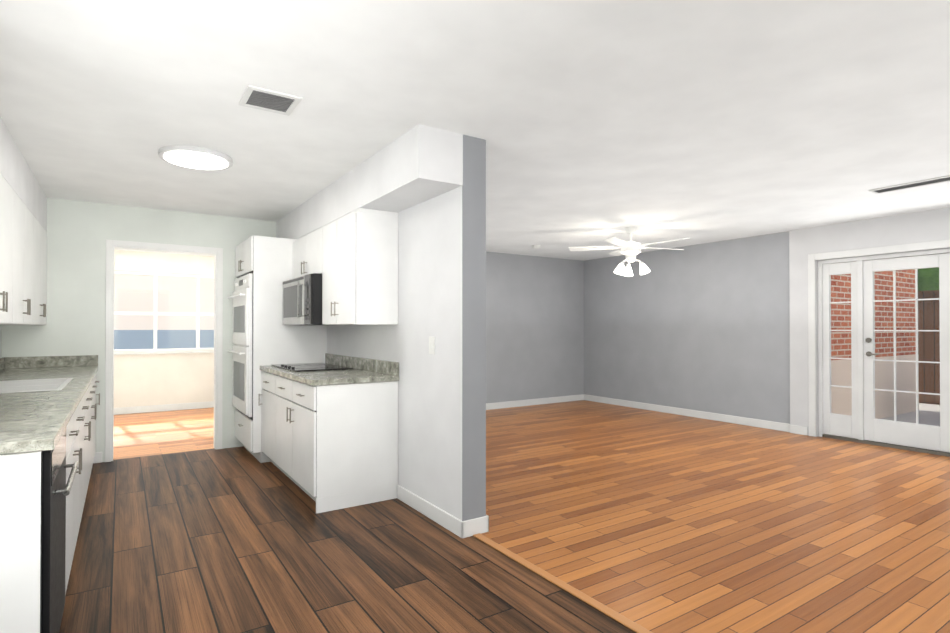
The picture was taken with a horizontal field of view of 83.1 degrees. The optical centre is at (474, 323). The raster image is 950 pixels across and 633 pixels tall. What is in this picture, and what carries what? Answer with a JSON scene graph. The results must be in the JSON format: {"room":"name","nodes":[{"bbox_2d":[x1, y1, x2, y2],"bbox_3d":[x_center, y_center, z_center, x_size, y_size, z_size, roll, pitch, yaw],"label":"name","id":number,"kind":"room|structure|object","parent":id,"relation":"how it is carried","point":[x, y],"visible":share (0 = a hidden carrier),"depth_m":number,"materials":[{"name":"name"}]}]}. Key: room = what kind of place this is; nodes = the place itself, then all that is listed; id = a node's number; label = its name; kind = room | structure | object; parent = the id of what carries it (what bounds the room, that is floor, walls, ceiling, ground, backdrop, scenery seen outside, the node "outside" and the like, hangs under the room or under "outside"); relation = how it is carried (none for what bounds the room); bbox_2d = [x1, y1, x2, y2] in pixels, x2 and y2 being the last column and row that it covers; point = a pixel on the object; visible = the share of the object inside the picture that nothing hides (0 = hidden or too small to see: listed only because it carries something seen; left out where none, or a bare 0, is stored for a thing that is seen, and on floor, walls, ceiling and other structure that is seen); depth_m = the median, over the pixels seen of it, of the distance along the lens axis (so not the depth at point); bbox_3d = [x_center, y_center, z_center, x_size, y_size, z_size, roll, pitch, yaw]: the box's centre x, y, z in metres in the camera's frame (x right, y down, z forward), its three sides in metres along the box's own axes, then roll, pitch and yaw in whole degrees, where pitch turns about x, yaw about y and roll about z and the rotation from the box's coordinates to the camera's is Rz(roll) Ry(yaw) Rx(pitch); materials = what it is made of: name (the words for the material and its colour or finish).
{"room":"kitchen","nodes":[
{"label":"kitchen","id":0,"kind":"room"},
{"bbox_2d":[0,325,1,357],"bbox_3d":[-2.760,0.066,2.502,0.120,2.440,11.820,0,0,-33],"label":"wall","id":1,"kind":"structure","parent":0,"point":[0,341],"depth_m":4.62,"materials":[{"name":"paint"}]},
{"bbox_2d":[0,173,15,324],"bbox_3d":[-2.730,-0.421,2.848,0.301,0.836,0.907,0,0,-33],"label":"upper cabinet","id":2,"kind":"object","parent":1,"relation":"attached to","point":[7,194],"depth_m":3.16,"materials":[{"name":"white paint"}]},
{"bbox_2d":[16,194,35,324],"bbox_3d":[-3.230,-0.415,3.606,0.301,0.836,0.907,0,0,-33],"label":"upper cabinet","id":3,"kind":"object","parent":1,"relation":"attached to","point":[23,266],"depth_m":3.74,"materials":[{"name":"white paint"}]},
{"bbox_2d":[36,219,46,324],"bbox_3d":[-3.729,-0.410,4.362,0.301,0.836,0.906,0,0,-33],"label":"upper cabinet","id":4,"kind":"object","parent":1,"relation":"attached to","point":[41,235],"depth_m":4.48,"materials":[{"name":"white paint"}]},
{"bbox_2d":[2,198,275,461],"bbox_3d":[-3.061,0.086,5.418,2.590,2.440,0.120,0,0,-33],"label":"wall","id":5,"kind":"structure","parent":0,"point":[79,233],"depth_m":5.03,"materials":[{"name":"paint"}]},
{"bbox_2d":[105,239,222,461],"bbox_3d":[-3.098,0.256,5.384,1.010,2.100,0.134,0,0,-33],"label":"door frame","id":6,"kind":"structure","parent":5,"relation":"attached to","point":[109,344],"depth_m":5.28,"materials":[{"name":"white wood"}]},
{"bbox_2d":[114,250,213,407],"bbox_3d":[-4.850,0.125,8.131,2.590,2.400,0.120,0,0,-33],"label":"wall","id":7,"kind":"structure","parent":0,"point":[149,379],"depth_m":8.13,"materials":[{"name":"white paint"}]},
{"bbox_2d":[114,271,213,354],"bbox_3d":[-4.831,-0.159,8.104,2.406,1.228,0.130,0,0,-33],"label":"sunroom window","id":8,"kind":"structure","parent":7,"relation":"in","point":[197,314],"depth_m":8.17,"materials":[{"name":"clear glass"}]},
{"bbox_2d":[114,401,213,414],"bbox_3d":[-4.813,1.274,8.067,2.590,0.100,0.014,0,0,-33],"label":"baseboard","id":9,"kind":"structure","parent":7,"relation":"attached to","point":[196,405],"depth_m":8.12,"materials":[{"name":"white wood"}]},
{"bbox_2d":[327,135,485,520],"bbox_3d":[-1.867,0.091,6.116,0.170,2.440,6.770,0,0,-33],"label":"wall","id":10,"kind":"structure","parent":0,"point":[442,389],"depth_m":3.44,"materials":[{"name":"white paint"}]},
{"bbox_2d":[292,228,319,278],"bbox_3d":[-1.369,-0.406,4.890,0.347,0.836,0.928,0,0,-33],"label":"upper cabinet","id":11,"kind":"object","parent":10,"relation":"attached to","point":[306,249],"depth_m":4.76,"materials":[{"name":"white paint"}]},
{"bbox_2d":[282,273,322,324],"bbox_3d":[-1.427,-0.199,4.851,0.486,0.422,0.922,0,0,-33],"label":"microwave","id":12,"kind":"object","parent":11,"relation":"attached to","point":[302,300],"visible":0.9,"depth_m":4.51,"materials":[{"name":"metal"}]},
{"bbox_2d":[320,208,397,324],"bbox_3d":[-0.915,-0.411,4.203,0.347,0.836,0.718,0,0,-33],"label":"upper cabinet","id":13,"kind":"object","parent":10,"relation":"attached to","point":[352,258],"depth_m":3.93,"materials":[{"name":"white paint"}]},
{"bbox_2d":[325,353,398,376],"bbox_3d":[-1.030,0.340,4.666,0.020,0.099,1.666,0,0,-33],"label":"backsplash","id":14,"kind":"structure","parent":10,"relation":"attached to","point":[360,363],"depth_m":4.42,"materials":[{"name":"grey stone"}]},
{"bbox_2d":[429,337,434,353],"bbox_3d":[-0.288,0.143,3.557,0.010,0.116,0.072,0,0,-33],"label":"switch plate","id":15,"kind":"object","parent":10,"relation":"attached to","point":[431,345],"visible":1,"depth_m":3.55,"materials":[{"name":"plastic"}]},
{"bbox_2d":[397,485,468,537],"bbox_3d":[-0.323,1.243,3.601,0.014,0.100,0.911,0,0,-33],"label":"baseboard","id":16,"kind":"structure","parent":10,"relation":"attached to","point":[457,526],"depth_m":3.50,"materials":[{"name":"white wood"}]},
{"bbox_2d":[469,515,488,533],"bbox_3d":[-1.025,1.253,5.002,0.018,0.100,4.024,0,0,-33],"label":"baseboard","id":17,"kind":"structure","parent":10,"relation":"attached to","point":[481,524],"depth_m":3.29,"materials":[{"name":"white wood"}]},
{"bbox_2d":[0,0,949,260],"bbox_3d":[0.520,-1.170,4.603,7.900,0.140,11.940,0,0,-33],"label":"ceiling","id":18,"kind":"structure","parent":0,"point":[598,122],"depth_m":2.80,"materials":[{"name":"white paint"}]},
{"bbox_2d":[0,117,46,231],"bbox_3d":[-1.656,-1.009,1.219,0.300,0.310,8.450,0,0,-33],"label":"soffit","id":19,"kind":"structure","parent":18,"relation":"attached to","point":[16,172],"depth_m":3.57,"materials":[{"name":"white paint"}]},
{"bbox_2d":[158,145,232,169],"bbox_3d":[-1.903,-1.128,3.663,0.450,0.036,0.450,0,0,-33],"label":"recessed light","id":20,"kind":"object","parent":18,"relation":"in","point":[194,157],"visible":1,"depth_m":3.60,"materials":[{"name":"white plastic"}]},
{"bbox_2d":[238,85,302,115],"bbox_3d":[-1.056,-1.147,2.760,0.260,0.012,0.260,0,0,-33],"label":"ceiling vent","id":21,"kind":"object","parent":18,"relation":"in","point":[260,98],"visible":1,"depth_m":2.75,"materials":[{"name":"white metal"}]},
{"bbox_2d":[276,124,462,238],"bbox_3d":[-1.135,-0.985,4.588,0.300,0.310,3.400,0,0,-33],"label":"soffit","id":22,"kind":"structure","parent":18,"relation":"attached to","point":[417,164],"depth_m":3.48,"materials":[{"name":"white paint"}]},
{"bbox_2d":[531,245,540,248],"bbox_3d":[0.871,-1.097,7.649,0.130,0.042,0.130,0,0,-33],"label":"smoke detector","id":23,"kind":"object","parent":18,"relation":"attached to","point":[535,246],"visible":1,"depth_m":7.61,"materials":[{"name":"white plastic"}]},
{"bbox_2d":[569,226,689,275],"bbox_3d":[1.853,-0.847,6.249,1.388,0.561,1.349,0,0,-33],"label":"ceiling fan","id":24,"kind":"object","parent":18,"relation":"hanging from","point":[630,250],"visible":1,"depth_m":6.22,"materials":[{"name":"white metal"}]},
{"bbox_2d":[868,175,949,193],"bbox_3d":[3.645,-1.136,4.280,0.180,0.012,0.800,0,0,-33],"label":"ceiling vent","id":25,"kind":"object","parent":18,"relation":"in","point":[931,181],"visible":1,"depth_m":4.38,"materials":[{"name":"white metal"}]},
{"bbox_2d":[59,400,949,632],"bbox_3d":[0.487,1.331,4.636,7.900,0.060,11.820,0,0,-33],"label":"floor","id":26,"kind":"structure","parent":0,"point":[656,521],"depth_m":3.21,"materials":[{"name":"brown wood"}]},
{"bbox_2d":[0,419,71,632],"bbox_3d":[-1.837,0.847,1.822,0.671,0.868,0.638,0,0,-33],"label":"base cabinet","id":27,"kind":"object","parent":26,"relation":"on","point":[36,490],"depth_m":1.72,"materials":[{"name":"white paint"}]},
{"bbox_2d":[0,367,97,454],"bbox_3d":[-2.733,0.399,3.192,0.682,0.038,3.947,0,0,-33],"label":"countertop","id":28,"kind":"structure","parent":27,"relation":"on","point":[31,422],"depth_m":2.35,"materials":[{"name":"grey stone"}]},
{"bbox_2d":[0,379,71,394],"bbox_3d":[-2.792,0.468,3.256,0.504,0.186,0.844,0,0,-33],"label":"sink","id":29,"kind":"object","parent":28,"relation":"in","point":[6,385],"depth_m":3.52,"materials":[{"name":"white ceramic"}]},
{"bbox_2d":[72,399,83,560],"bbox_3d":[-2.272,0.851,2.481,0.671,0.868,0.942,0,0,-33],"label":"base cabinet","id":30,"kind":"object","parent":26,"relation":"on","point":[78,415],"depth_m":2.85,"materials":[{"name":"white paint"}]},
{"bbox_2d":[84,383,91,503],"bbox_3d":[-2.790,0.857,3.266,0.671,0.868,0.939,0,0,-33],"label":"base cabinet","id":31,"kind":"object","parent":26,"relation":"on","point":[87,394],"depth_m":3.69,"materials":[{"name":"white paint"}]},
{"bbox_2d":[92,375,95,465],"bbox_3d":[-3.307,0.862,4.050,0.671,0.868,0.939,0,0,-33],"label":"base cabinet","id":32,"kind":"object","parent":26,"relation":"on","point":[93,376],"depth_m":4.59,"materials":[{"name":"white paint"}]},
{"bbox_2d":[96,371,99,417],"bbox_3d":[-3.695,0.867,4.637,0.671,0.868,0.469,0,0,-33],"label":"base cabinet","id":33,"kind":"object","parent":26,"relation":"on","point":[96,371],"depth_m":4.79,"materials":[{"name":"white paint"}]},
{"bbox_2d":[259,369,274,458],"bbox_3d":[-1.590,0.869,4.961,0.626,0.868,0.549,0,0,-33],"label":"base cabinet","id":34,"kind":"object","parent":26,"relation":"on","point":[267,379],"depth_m":4.83,"materials":[{"name":"white paint"}]},
{"bbox_2d":[227,236,326,462],"bbox_3d":[-2.050,0.243,5.503,0.803,2.127,0.845,0,0,-33],"label":"oven cabinet","id":35,"kind":"object","parent":26,"relation":"on","point":[262,335],"visible":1,"depth_m":5.10,"materials":[{"name":"white paint"}]},
{"bbox_2d":[271,377,397,513],"bbox_3d":[-1.137,0.864,4.275,0.626,0.868,1.097,0,0,-33],"label":"base cabinet","id":36,"kind":"object","parent":26,"relation":"on","point":[329,434],"depth_m":3.84,"materials":[{"name":"white paint"}]},
{"bbox_2d":[260,365,398,384],"bbox_3d":[-1.289,0.408,4.494,0.642,0.038,1.666,0,0,-33],"label":"countertop","id":37,"kind":"structure","parent":36,"relation":"on","point":[313,376],"depth_m":4.00,"materials":[{"name":"grey stone"}]},
{"bbox_2d":[272,361,354,372],"bbox_3d":[-1.481,0.378,4.817,0.487,0.023,0.840,0,0,-33],"label":"cooktop","id":38,"kind":"object","parent":37,"relation":"in","point":[301,367],"depth_m":4.78,"materials":[{"name":"silver metal"}]},
{"bbox_2d":[473,533,651,632],"bbox_3d":[1.392,1.273,1.176,0.050,0.007,5.048,0,0,-33],"label":"threshold strip","id":39,"kind":"object","parent":26,"relation":"on","point":[613,614],"depth_m":2.59,"materials":[{"name":"brown wood"}]},
{"bbox_2d":[486,252,583,402],"bbox_3d":[-0.101,0.105,8.150,5.020,2.440,0.120,0,0,-33],"label":"wall","id":40,"kind":"structure","parent":0,"point":[534,327],"depth_m":8.78,"materials":[{"name":"grey paint"}]},
{"bbox_2d":[486,394,584,409],"bbox_3d":[-0.121,1.274,8.046,4.880,0.100,0.018,0,0,-33],"label":"baseboard","id":41,"kind":"structure","parent":40,"relation":"attached to","point":[498,405],"depth_m":8.75,"materials":[{"name":"white wood"}]},
{"bbox_2d":[584,207,949,436],"bbox_3d":[4.425,0.088,5.685,0.180,2.440,9.220,0,0,-33],"label":"wall","id":42,"kind":"structure","parent":0,"point":[719,327],"depth_m":7.24,"materials":[{"name":"grey paint"}]},
{"bbox_2d":[808,239,949,456],"bbox_3d":[4.677,0.242,5.251,0.156,2.125,2.570,0,0,-33],"label":"doors","id":43,"kind":"structure","parent":42,"relation":"in","point":[862,424],"depth_m":5.84,"materials":[{"name":"white paint"}]},
{"label":"outside","id":44,"kind":"structure","parent":0,"visible":0},
{"bbox_2d":[882,403,939,425],"bbox_3d":[-2.834,1.405,12.375,30.640,0.060,40.000,0,0,-33],"label":"ground","id":45,"kind":"structure","parent":44,"point":[928,419],"depth_m":7.76,"materials":[{"name":"concrete"}]},
{"bbox_2d":[114,330,213,349],"bbox_3d":[-8.392,0.790,15.937,20.000,1.220,0.060,0,0,-33],"label":"fence","id":46,"kind":"object","parent":45,"relation":"on","point":[136,341],"depth_m":15.48,"materials":[{"name":"blue"}]},
{"bbox_2d":[114,274,213,329],"bbox_3d":[-10.111,-0.842,18.553,22.800,4.520,0.900,0,0,-33],"label":"sky","id":47,"kind":"structure","parent":45,"relation":"on","point":[161,301],"depth_m":18.08,"materials":[{"name":"white"}]},
{"bbox_2d":[831,269,918,418],"bbox_3d":[5.457,-0.369,7.537,3.540,3.420,0.330,0,0,-33],"label":"brick","id":48,"kind":"object","parent":45,"relation":"on","point":[907,287],"depth_m":7.69,"materials":[{"name":"red brick"}]},
{"bbox_2d":[918,267,938,290],"bbox_3d":[13.263,-1.800,7.989,6.824,6.288,20.630,0,0,-33],"label":"trees","id":49,"kind":"object","parent":45,"relation":"on","point":[935,273],"depth_m":10.44,"materials":[{"name":"green plant"}]},
{"bbox_2d":[918,290,939,404],"bbox_3d":[10.101,0.365,5.343,0.200,1.920,14.000,0,0,-33],"label":"fence","id":50,"kind":"object","parent":45,"relation":"on","point":[929,375],"depth_m":9.04,"materials":[{"name":"brown wood"}]}
]}

